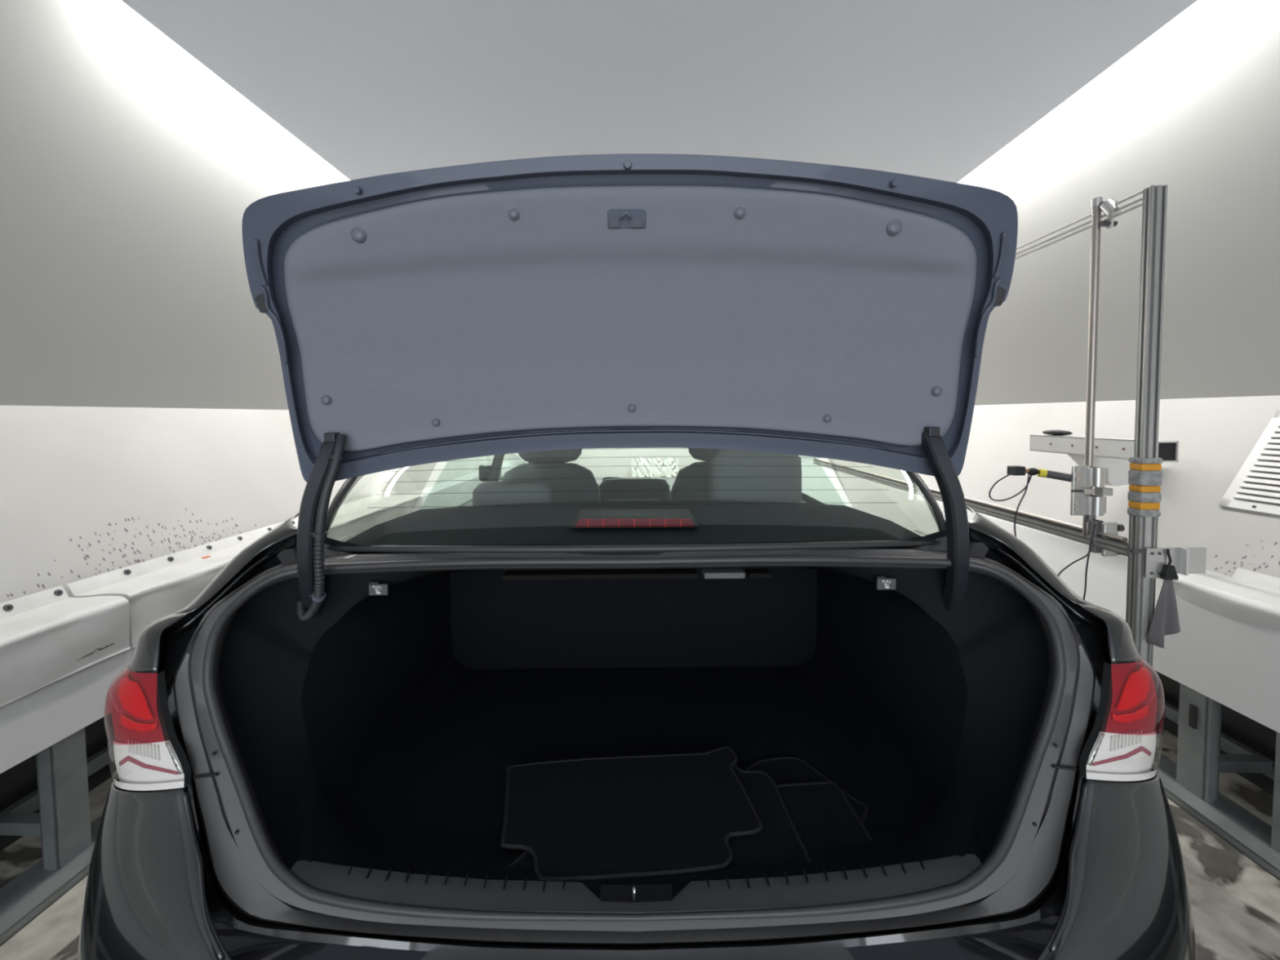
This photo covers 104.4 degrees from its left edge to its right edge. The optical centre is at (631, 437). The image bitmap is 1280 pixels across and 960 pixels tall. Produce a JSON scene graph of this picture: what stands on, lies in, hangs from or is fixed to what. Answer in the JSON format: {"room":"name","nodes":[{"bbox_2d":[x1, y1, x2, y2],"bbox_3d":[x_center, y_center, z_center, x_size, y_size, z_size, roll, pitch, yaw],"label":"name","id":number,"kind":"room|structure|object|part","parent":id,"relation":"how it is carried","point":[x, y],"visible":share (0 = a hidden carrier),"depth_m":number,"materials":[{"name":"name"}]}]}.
{"room":"vehicle testing laboratory","nodes":[
{"label":"vehicle testing laboratory","id":0,"kind":"room"},
{"bbox_2d":[0,712,116,851],"bbox_3d":[-2.051,0.956,2.520,0.045,0.710,11.200,0,3,2],"label":"wall","id":1,"kind":"structure","parent":0,"point":[20,780],"depth_m":1.71,"materials":[{"name":"black"}]},
{"bbox_2d":[0,0,350,409],"bbox_3d":[-2.064,-0.894,2.439,0.690,1.487,11.200,0,3,2],"label":"wall","id":2,"kind":"structure","parent":0,"point":[131,171],"depth_m":2.01,"materials":[{"name":"grey paint"}]},
{"bbox_2d":[0,404,519,603],"bbox_3d":[-2.179,0.221,2.493,0.440,0.743,11.200,0,3,2],"label":"wall","id":3,"kind":"structure","parent":0,"point":[86,492],"depth_m":2.19,"materials":[{"name":"white paint"}]},
{"bbox_2d":[0,457,528,773],"bbox_3d":[-1.829,0.713,2.502,0.251,0.332,11.200,0,3,2],"label":"trim","id":4,"kind":"structure","parent":3,"relation":"attached to","point":[31,723],"depth_m":1.55,"materials":[{"name":"grey plastic"}]},
{"bbox_2d":[0,585,130,706],"bbox_3d":[-1.910,0.669,0.820,0.247,0.223,1.840,0,3,2],"label":"ledge cover","id":5,"kind":"object","parent":4,"relation":"on","point":[48,636],"visible":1,"depth_m":1.56,"materials":[{"name":"white plastic"}]},
{"bbox_2d":[76,643,114,661],"bbox_3d":[-1.761,0.701,1.629,0.003,0.012,0.113,0,3,2],"label":"crack","id":6,"kind":"object","parent":5,"relation":"attached to","point":[86,655],"depth_m":1.62,"materials":[{"name":"black"}]},
{"bbox_2d":[66,489,422,648],"bbox_3d":[-1.837,0.583,2.874,0.243,0.230,2.245,0,3,2],"label":"ledge cover","id":7,"kind":"object","parent":4,"relation":"on","point":[154,589],"visible":0.54,"depth_m":2.04,"materials":[{"name":"white plastic"}]},
{"bbox_2d":[566,447,702,478],"bbox_3d":[0.390,-0.453,8.004,6.600,3.000,0.052,0,3,2],"label":"wall","id":8,"kind":"structure","parent":0,"point":[620,460],"depth_m":8.04,"materials":[{"name":"white paint"}]},
{"bbox_2d":[631,457,678,477],"bbox_3d":[0.369,0.480,7.921,0.751,0.331,0.057,0,3,2],"label":"plastic sheet","id":9,"kind":"object","parent":8,"relation":"attached to","point":[641,467],"visible":0.94,"depth_m":7.92,"materials":[{"name":"white plastic"}]},
{"bbox_2d":[0,724,1279,959],"bbox_3d":[0.201,1.342,2.456,6.600,0.100,11.200,0,3,2],"label":"floor","id":10,"kind":"structure","parent":0,"point":[1235,902],"depth_m":1.44,"materials":[{"name":"concrete"}]},
{"bbox_2d":[0,727,115,946],"bbox_3d":[-1.820,1.089,2.518,0.350,0.440,10.600,0,3,2],"label":"steel frame","id":11,"kind":"object","parent":10,"relation":"on","point":[64,825],"visible":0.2,"depth_m":1.52,"materials":[{"name":"grey metal"}]},
{"bbox_3d":[-1.728,1.292,2.523,0.170,0.032,10.600,0,3,2],"label":"rail","id":12,"kind":"part","parent":11,"relation":"part of","materials":[{"name":"metal"}]},
{"bbox_3d":[-1.979,1.185,2.528,0.030,0.050,10.600,0,3,2],"label":"rail","id":13,"kind":"part","parent":11,"relation":"part of","materials":[{"name":"metal"}]},
{"bbox_3d":[-1.776,1.115,1.551,0.050,0.410,0.090,0,3,2],"label":"post","id":14,"kind":"part","parent":11,"relation":"part of","materials":[{"name":"metal"}]},
{"bbox_2d":[77,153,1197,959],"bbox_3d":[0.004,0.369,2.701,2.100,1.827,4.275,-1,3,0],"label":"car","id":15,"kind":"object","parent":10,"relation":"on","point":[313,752],"visible":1,"depth_m":0.91,"materials":[{"name":"black paint"}]},
{"bbox_2d":[104,667,191,791],"bbox_3d":[-0.817,0.475,1.078,0.244,0.195,0.625,-1,2,0],"label":"tail light","id":16,"kind":"object","parent":15,"relation":"attached to","point":[151,707],"depth_m":0.81,"materials":[{"name":"red plastic"}]},
{"bbox_3d":[-0.774,0.247,1.004,0.155,0.162,0.235,2,3,44],"label":"shoulder panel","id":17,"kind":"part","parent":15,"relation":"part of","materials":[{"name":"black paint"}]},
{"bbox_3d":[-0.868,0.339,1.172,0.091,0.081,0.732,-1,3,-7],"label":"quarter panel","id":18,"kind":"part","parent":15,"relation":"part of","materials":[{"name":"black paint"}]},
{"bbox_3d":[-0.622,0.187,0.972,0.131,0.383,0.081,1,3,33],"label":"hinge arm","id":19,"kind":"part","parent":15,"relation":"part of","materials":[{"name":"grey metal"}]},
{"bbox_3d":[-0.574,0.000,0.951,0.021,0.018,0.024,-1,2,0],"label":"mounting plate","id":20,"kind":"part","parent":15,"relation":"part of","materials":[{"name":"grey metal"}]},
{"bbox_3d":[-0.777,0.336,2.517,0.120,0.025,2.400,-1,2,0],"label":"door sill","id":21,"kind":"part","parent":15,"relation":"part of","materials":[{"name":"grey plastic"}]},
{"bbox_2d":[478,463,502,481],"bbox_3d":[-0.913,0.240,3.403,0.270,0.120,0.080,-1,2,0],"label":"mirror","id":22,"kind":"object","parent":15,"relation":"attached to","point":[484,471],"depth_m":3.37,"materials":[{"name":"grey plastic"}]},
{"bbox_3d":[-0.396,0.440,2.381,0.500,0.640,0.140,-1,2,0],"label":"seat","id":23,"kind":"part","parent":15,"relation":"part of","materials":[{"name":"grey fabric"}]},
{"bbox_3d":[-0.002,-0.181,0.888,1.331,0.541,0.189,-1,2,0],"label":"frame","id":24,"kind":"part","parent":15,"relation":"part of","materials":[{"name":"blue paint"}]},
{"bbox_3d":[-0.002,-0.194,0.885,1.248,0.440,0.162,-1,2,0],"label":"trim panel","id":25,"kind":"part","parent":15,"relation":"part of","materials":[{"name":"plastic"}]},
{"bbox_2d":[344,500,920,545],"bbox_3d":[0.004,0.472,1.334,1.310,0.540,0.595,-1,2,0],"label":"shelf","id":26,"kind":"object","parent":15,"relation":"attached to","point":[745,522],"depth_m":1.20,"materials":[{"name":"grey fabric"}]},
{"bbox_3d":[0.005,0.509,0.901,1.506,0.468,0.368,-1,2,0],"label":"trunk trim","id":27,"kind":"part","parent":15,"relation":"part of","materials":[{"name":"black"}]},
{"bbox_2d":[569,509,698,528],"bbox_3d":[0.004,0.196,1.208,0.304,0.027,0.104,-1,2,0],"label":"brake light","id":28,"kind":"object","parent":15,"relation":"on","point":[585,518],"depth_m":1.16,"materials":[{"name":"red plastic"}]},
{"bbox_3d":[0.007,0.715,0.752,1.043,0.149,0.079,-1,2,0],"label":"sill plate","id":29,"kind":"part","parent":15,"relation":"part of","materials":[{"name":"grey plastic"}]},
{"bbox_2d":[507,764,811,866],"bbox_3d":[0.045,0.714,0.937,0.515,0.009,0.273,-1,3,0],"label":"floor mat","id":30,"kind":"object","parent":15,"relation":"on","point":[779,841],"visible":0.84,"depth_m":0.88,"materials":[{"name":"black carpet"}]},
{"bbox_2d":[500,746,763,880],"bbox_3d":[-0.005,0.702,0.941,0.495,0.009,0.290,-1,3,-6],"label":"floor mat","id":31,"kind":"object","parent":30,"relation":"on","point":[618,817],"visible":1,"depth_m":0.92,"materials":[{"name":"black carpet"}]},
{"bbox_3d":[0.434,0.432,2.381,0.500,0.640,0.140,-1,2,0],"label":"seat","id":32,"kind":"part","parent":15,"relation":"part of","materials":[{"name":"grey fabric"}]},
{"bbox_2d":[745,756,868,824],"bbox_3d":[0.344,0.731,0.982,0.215,0.009,0.286,-2,3,-28],"label":"floor mat","id":33,"kind":"object","parent":15,"relation":"on","point":[783,770],"visible":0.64,"depth_m":1.07,"materials":[{"name":"black carpet"}]},
{"bbox_2d":[776,781,872,848],"bbox_3d":[0.306,0.722,0.941,0.255,0.009,0.184,-1,3,0],"label":"floor mat","id":34,"kind":"object","parent":33,"relation":"on","point":[822,815],"visible":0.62,"depth_m":0.94,"materials":[{"name":"black carpet"}]},
{"bbox_3d":[0.573,-0.011,0.951,0.021,0.018,0.024,-1,2,0],"label":"mounting plate","id":35,"kind":"part","parent":15,"relation":"part of","materials":[{"name":"grey metal"}]},
{"bbox_3d":[0.626,0.175,0.972,0.131,0.383,0.081,-2,3,-33],"label":"hinge arm","id":36,"kind":"part","parent":15,"relation":"part of","materials":[{"name":"grey metal"}]},
{"bbox_3d":[0.874,0.322,1.172,0.091,0.081,0.732,0,3,7],"label":"quarter panel","id":37,"kind":"part","parent":15,"relation":"part of","materials":[{"name":"black paint"}]},
{"bbox_3d":[0.779,0.232,1.004,0.155,0.162,0.235,-3,3,-44],"label":"shoulder panel","id":38,"kind":"part","parent":15,"relation":"part of","materials":[{"name":"black paint"}]},
{"bbox_2d":[1079,657,1164,781],"bbox_3d":[0.826,0.459,1.078,0.244,0.195,0.625,-1,2,0],"label":"tail light","id":39,"kind":"object","parent":15,"relation":"attached to","point":[1118,701],"depth_m":0.81,"materials":[{"name":"red plastic"}]},
{"bbox_2d":[813,184,1206,677],"bbox_3d":[1.718,0.153,3.277,0.578,2.175,3.345,0,3,2],"label":"gantry","id":40,"kind":"object","parent":10,"relation":"on","point":[1146,561],"visible":0.81,"depth_m":1.68,"materials":[{"name":"grey metal"}]},
{"bbox_3d":[1.765,0.313,3.323,0.030,0.040,3.265,0,3,2],"label":"rail","id":41,"kind":"part","parent":40,"relation":"part of","materials":[{"name":"silver metal"}]},
{"bbox_3d":[1.766,0.283,3.334,0.018,0.018,3.240,0,3,2],"label":"guide rod","id":42,"kind":"part","parent":40,"relation":"part of","materials":[{"name":"silver metal"}]},
{"bbox_3d":[1.754,-0.846,3.267,0.009,0.009,3.275,0,3,2],"label":"rail","id":43,"kind":"part","parent":40,"relation":"part of","materials":[{"name":"silver metal"}]},
{"bbox_3d":[1.754,-0.864,3.266,0.009,0.009,3.275,0,3,2],"label":"rail","id":44,"kind":"part","parent":40,"relation":"part of","materials":[{"name":"silver metal"}]},
{"bbox_3d":[1.754,-0.887,3.265,0.009,0.009,3.275,0,3,2],"label":"rail","id":45,"kind":"part","parent":40,"relation":"part of","materials":[{"name":"silver metal"}]},
{"bbox_3d":[1.660,0.197,1.841,0.054,0.185,0.012,0,3,2],"label":"clamp plate","id":46,"kind":"part","parent":40,"relation":"part of","materials":[{"name":"silver metal"}]},
{"bbox_3d":[1.701,-0.247,1.835,0.025,1.240,0.025,0,3,2],"label":"hanging rod","id":47,"kind":"part","parent":40,"relation":"part of","materials":[{"name":"silver metal"}]},
{"bbox_3d":[1.712,0.364,1.829,0.032,0.120,0.025,0,3,2],"label":"carriage plate","id":48,"kind":"part","parent":40,"relation":"part of","materials":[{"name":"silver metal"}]},
{"bbox_3d":[1.721,-0.808,1.785,0.012,0.105,0.020,0,3,2],"label":"carriage plate","id":49,"kind":"part","parent":40,"relation":"part of","materials":[{"name":"silver metal"}]},
{"bbox_3d":[1.724,0.780,1.690,0.060,1.060,0.035,0,3,2],"label":"post","id":50,"kind":"part","parent":40,"relation":"part of","materials":[{"name":"silver metal"}]},
{"bbox_3d":[1.714,-0.283,1.643,0.048,1.070,0.030,0,3,2],"label":"post","id":51,"kind":"part","parent":40,"relation":"part of","materials":[{"name":"silver metal"}]},
{"bbox_3d":[1.740,0.417,1.648,0.064,0.100,0.006,0,3,2],"label":"mounting plate","id":52,"kind":"part","parent":40,"relation":"part of","materials":[{"name":"silver metal"}]},
{"bbox_2d":[1159,548,1178,579],"bbox_3d":[1.772,0.417,1.636,0.044,0.100,0.020,0,3,2],"label":"clip","id":53,"kind":"object","parent":40,"relation":"attached to","point":[1168,572],"visible":1,"depth_m":1.63,"materials":[{"name":"black plastic"}]},
{"bbox_2d":[1146,579,1180,648],"bbox_3d":[1.762,0.580,1.641,0.082,0.225,0.034,0,3,2],"label":"cloth","id":54,"kind":"object","parent":53,"relation":"hanging from","point":[1165,620],"visible":1,"depth_m":1.64,"materials":[{"name":"grey fabric"}]},
{"bbox_3d":[1.857,0.419,1.692,0.190,0.090,0.006,0,3,2],"label":"plate","id":55,"kind":"part","parent":40,"relation":"part of","materials":[{"name":"silver metal"}]},
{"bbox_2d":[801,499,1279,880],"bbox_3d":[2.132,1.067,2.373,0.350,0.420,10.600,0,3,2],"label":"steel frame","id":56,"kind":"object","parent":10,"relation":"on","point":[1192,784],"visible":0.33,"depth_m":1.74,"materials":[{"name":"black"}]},
{"bbox_3d":[2.030,1.079,1.771,0.050,0.390,0.102,0,3,2],"label":"post","id":57,"kind":"part","parent":56,"relation":"part of","materials":[{"name":"metal"}]},
{"bbox_3d":[2.044,1.262,2.385,0.170,0.032,10.600,0,3,2],"label":"rail","id":58,"kind":"part","parent":56,"relation":"part of","materials":[{"name":"metal"}]},
{"bbox_3d":[2.020,1.092,1.491,0.050,0.390,0.102,0,3,2],"label":"post","id":59,"kind":"part","parent":56,"relation":"part of","materials":[{"name":"metal"}]},
{"bbox_2d":[121,0,1197,182],"bbox_3d":[0.134,-1.405,2.337,3.320,0.040,11.200,0,3,2],"label":"ceiling","id":60,"kind":"structure","parent":0,"point":[932,89],"depth_m":1.84,"materials":[{"name":"white paint"}]},
{"bbox_2d":[798,395,1279,795],"bbox_3d":[2.552,0.544,2.335,0.461,1.460,11.200,0,3,2],"label":"wall","id":61,"kind":"structure","parent":0,"point":[1215,437],"depth_m":2.31,"materials":[{"name":"white paint"}]},
{"bbox_2d":[800,457,1235,621],"bbox_3d":[2.274,0.588,4.931,0.336,0.352,6.040,0,3,2],"label":"trim","id":62,"kind":"structure","parent":61,"relation":"attached to","point":[1107,576],"depth_m":2.90,"materials":[{"name":"grey"}]},
{"bbox_2d":[1029,435,1178,486],"bbox_3d":[2.327,0.117,2.330,0.401,0.238,0.670,0,3,2],"label":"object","id":63,"kind":"structure","parent":61,"relation":"attached to","point":[1113,454],"depth_m":2.38,"materials":[{"name":"white metal"}]},
{"bbox_2d":[1042,430,1072,435],"bbox_3d":[2.179,-0.025,2.544,0.072,0.028,0.170,0,3,2],"label":"pouch","id":64,"kind":"object","parent":63,"relation":"on","point":[1061,433],"visible":1,"depth_m":2.51,"materials":[{"name":"black"}]},
{"bbox_2d":[1152,595,1279,733],"bbox_3d":[2.084,0.840,-0.660,0.360,0.340,5.160,0,3,2],"label":"trim","id":65,"kind":"structure","parent":61,"relation":"attached to","point":[1233,664],"depth_m":1.69,"materials":[{"name":"grey plastic"}]},
{"bbox_2d":[1162,567,1279,631],"bbox_3d":[2.158,0.659,0.840,0.293,0.216,2.175,0,3,2],"label":"ledge cover","id":66,"kind":"object","parent":65,"relation":"on","point":[1253,597],"visible":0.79,"depth_m":1.75,"materials":[{"name":"white plastic"}]},
{"bbox_2d":[1217,409,1279,515],"bbox_3d":[2.558,0.109,1.520,0.233,0.400,1.110,0,3,2],"label":"air vent","id":67,"kind":"object","parent":61,"relation":"in","point":[1255,487],"visible":1,"depth_m":2.01,"materials":[{"name":"white plastic"}]},
{"bbox_3d":[2.459,0.292,1.531,0.031,0.035,1.110,0,3,2],"label":"frame","id":68,"kind":"part","parent":67,"relation":"part of","materials":[{"name":"white plastic"}]},
{"bbox_3d":[2.657,-0.074,1.508,0.031,0.035,1.110,0,3,2],"label":"frame","id":69,"kind":"part","parent":67,"relation":"part of","materials":[{"name":"white plastic"}]},
{"bbox_2d":[957,0,1279,404],"bbox_3d":[2.388,-0.928,2.276,0.760,1.490,11.200,0,3,2],"label":"wall","id":70,"kind":"structure","parent":0,"point":[1193,108],"depth_m":2.20,"materials":[{"name":"grey paint"}]}
]}

